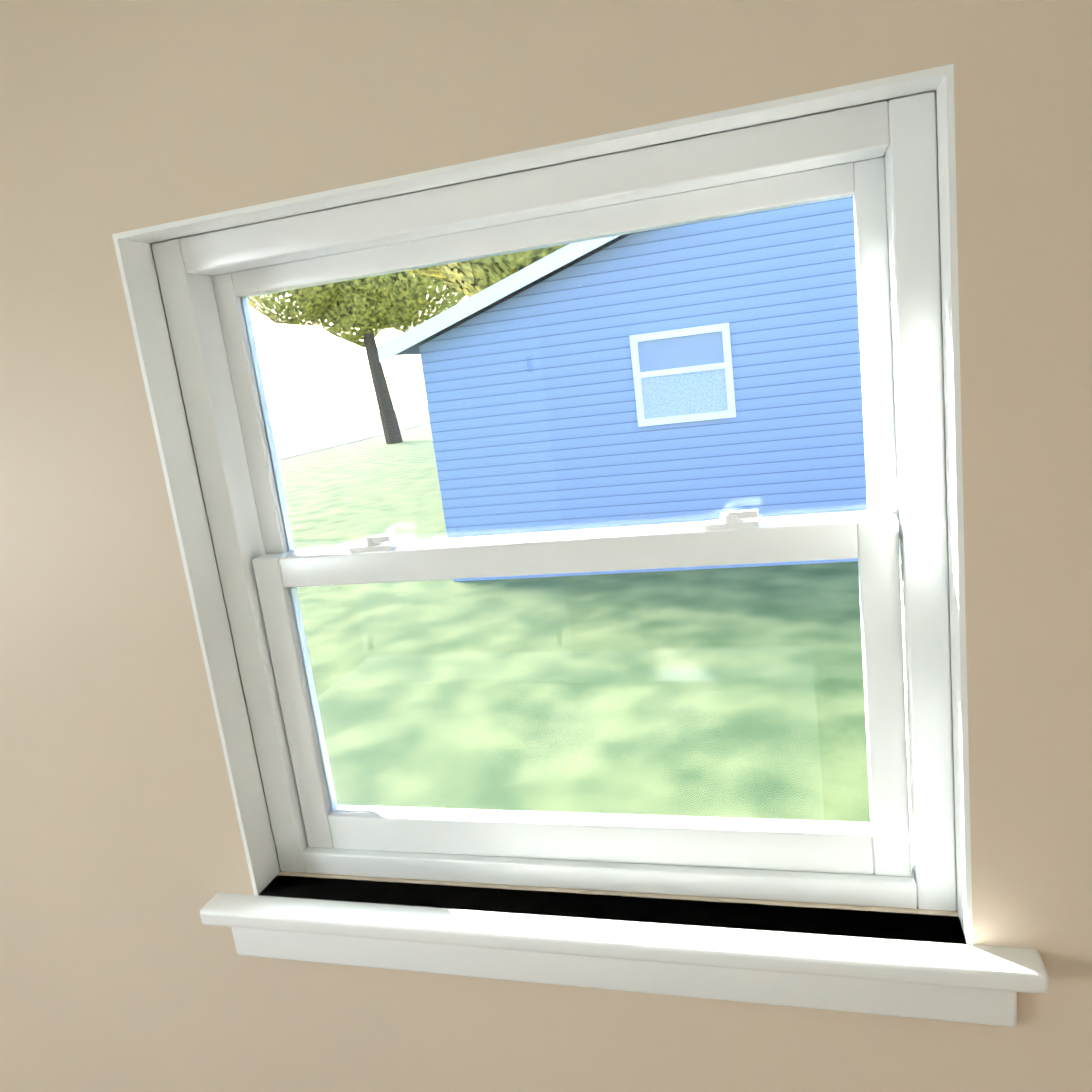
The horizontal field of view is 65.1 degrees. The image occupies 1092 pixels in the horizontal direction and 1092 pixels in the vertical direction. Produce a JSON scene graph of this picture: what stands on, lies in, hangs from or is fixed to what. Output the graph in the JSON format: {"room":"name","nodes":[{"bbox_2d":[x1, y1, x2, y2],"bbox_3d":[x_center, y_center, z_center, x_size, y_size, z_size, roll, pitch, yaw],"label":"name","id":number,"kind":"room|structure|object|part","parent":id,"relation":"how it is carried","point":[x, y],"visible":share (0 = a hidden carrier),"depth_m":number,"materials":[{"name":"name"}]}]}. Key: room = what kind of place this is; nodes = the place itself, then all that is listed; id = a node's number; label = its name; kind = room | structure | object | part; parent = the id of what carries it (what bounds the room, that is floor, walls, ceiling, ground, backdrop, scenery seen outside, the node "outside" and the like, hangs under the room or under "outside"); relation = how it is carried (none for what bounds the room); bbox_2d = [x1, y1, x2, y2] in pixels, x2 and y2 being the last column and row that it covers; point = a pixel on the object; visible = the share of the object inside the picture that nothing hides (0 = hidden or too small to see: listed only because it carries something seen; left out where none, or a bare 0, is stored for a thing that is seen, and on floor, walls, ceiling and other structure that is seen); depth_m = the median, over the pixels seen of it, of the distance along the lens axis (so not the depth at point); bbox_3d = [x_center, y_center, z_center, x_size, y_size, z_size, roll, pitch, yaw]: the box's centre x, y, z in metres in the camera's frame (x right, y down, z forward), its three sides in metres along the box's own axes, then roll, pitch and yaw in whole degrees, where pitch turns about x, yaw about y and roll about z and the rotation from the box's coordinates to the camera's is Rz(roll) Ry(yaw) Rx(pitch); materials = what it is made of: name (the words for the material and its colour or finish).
{"room":"house room","nodes":[
{"label":"house room","id":0,"kind":"room"},
{"bbox_2d":[0,0,1091,1091],"bbox_3d":[-0.319,0.434,1.239,4.515,2.440,0.160,-4,12,17],"label":"wall","id":1,"kind":"structure","parent":0,"point":[123,861],"depth_m":0.98,"materials":[{"name":"beige paint"}]},
{"bbox_2d":[112,64,1016,1026],"bbox_3d":[0.000,0.059,1.045,0.990,0.970,0.169,-4,12,17],"label":"window","id":2,"kind":"structure","parent":1,"relation":"in","point":[739,519],"depth_m":1.01,"materials":[{"name":"white plastic"}]},
{"bbox_3d":[-0.016,-0.178,1.043,0.814,0.407,0.028,-4,12,17],"label":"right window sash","id":3,"kind":"part","parent":2,"relation":"part of","materials":[{"name":"white plastic"}]},
{"bbox_3d":[0.021,0.199,1.087,0.806,0.429,0.032,-4,12,17],"label":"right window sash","id":4,"kind":"part","parent":2,"relation":"part of","materials":[{"name":"white plastic"}]},
{"bbox_2d":[200,875,1048,993],"bbox_3d":[0.032,0.470,1.070,1.040,0.026,0.095,-4,12,17],"label":"window sill","id":5,"kind":"structure","parent":1,"relation":"attached to","point":[963,965],"depth_m":1.01,"materials":[{"name":"white paint"}]},
{"label":"outside","id":6,"kind":"structure","parent":0,"visible":0},
{"bbox_2d":[271,406,870,823],"bbox_3d":[-11.671,1.654,11.570,150.000,0.300,140.000,-4,12,17],"label":"ground","id":7,"kind":"structure","parent":6,"point":[727,610],"depth_m":6.73,"materials":[{"name":"green plant"}]},
{"bbox_2d":[276,414,429,460],"bbox_3d":[-19.574,1.982,13.920,5.500,0.020,140.000,-4,12,17],"label":"asphalt","id":8,"kind":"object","parent":7,"relation":"on","point":[305,449],"depth_m":44.14,"materials":[{"name":"white"}]},
{"bbox_2d":[247,268,464,443],"bbox_3d":[-7.741,-10.567,35.379,8.785,12.748,8.142,-4,12,17],"label":"tree","id":9,"kind":"object","parent":7,"relation":"on","point":[360,287],"depth_m":34.37,"materials":[{"name":"green plant"}]},
{"bbox_2d":[406,244,567,296],"bbox_3d":[0.580,-8.027,21.819,10.152,11.340,9.342,-4,12,17],"label":"tree","id":10,"kind":"object","parent":7,"relation":"on","point":[501,272],"depth_m":19.74,"materials":[{"name":"green plant"}]},
{"bbox_2d":[419,196,867,581],"bbox_3d":[4.127,-2.933,12.836,9.000,4.258,9.035,-4,12,17],"label":"wall","id":11,"kind":"structure","parent":7,"relation":"on","point":[456,409],"depth_m":9.17,"materials":[{"name":"blue wood"}]},
{"bbox_2d":[394,233,631,355],"bbox_3d":[3.954,-4.336,12.548,9.700,1.671,9.620,-4,12,17],"label":"house roof","id":12,"kind":"structure","parent":11,"relation":"on","point":[411,350],"depth_m":9.56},
{"bbox_2d":[377,235,620,362],"bbox_3d":[2.663,-3.191,8.045,9.700,1.741,0.025,-4,12,17],"label":"fascia","id":13,"kind":"object","parent":12,"relation":"attached to","point":[502,291],"depth_m":9.10,"materials":[{"name":"white wood"}]},
{"bbox_2d":[637,331,723,371],"bbox_3d":[1.419,-2.046,9.029,0.890,0.320,0.004,-4,12,17],"label":"window","id":14,"kind":"structure","parent":11,"relation":"attached to","point":[686,349],"depth_m":9.02,"materials":[{"name":"blue glass"}]},
{"bbox_2d":[641,368,727,418],"bbox_3d":[1.471,-1.617,9.111,0.890,0.440,0.004,-4,12,17],"label":"window","id":15,"kind":"structure","parent":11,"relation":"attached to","point":[679,399],"depth_m":9.11,"materials":[{"name":"glass"}]}
]}

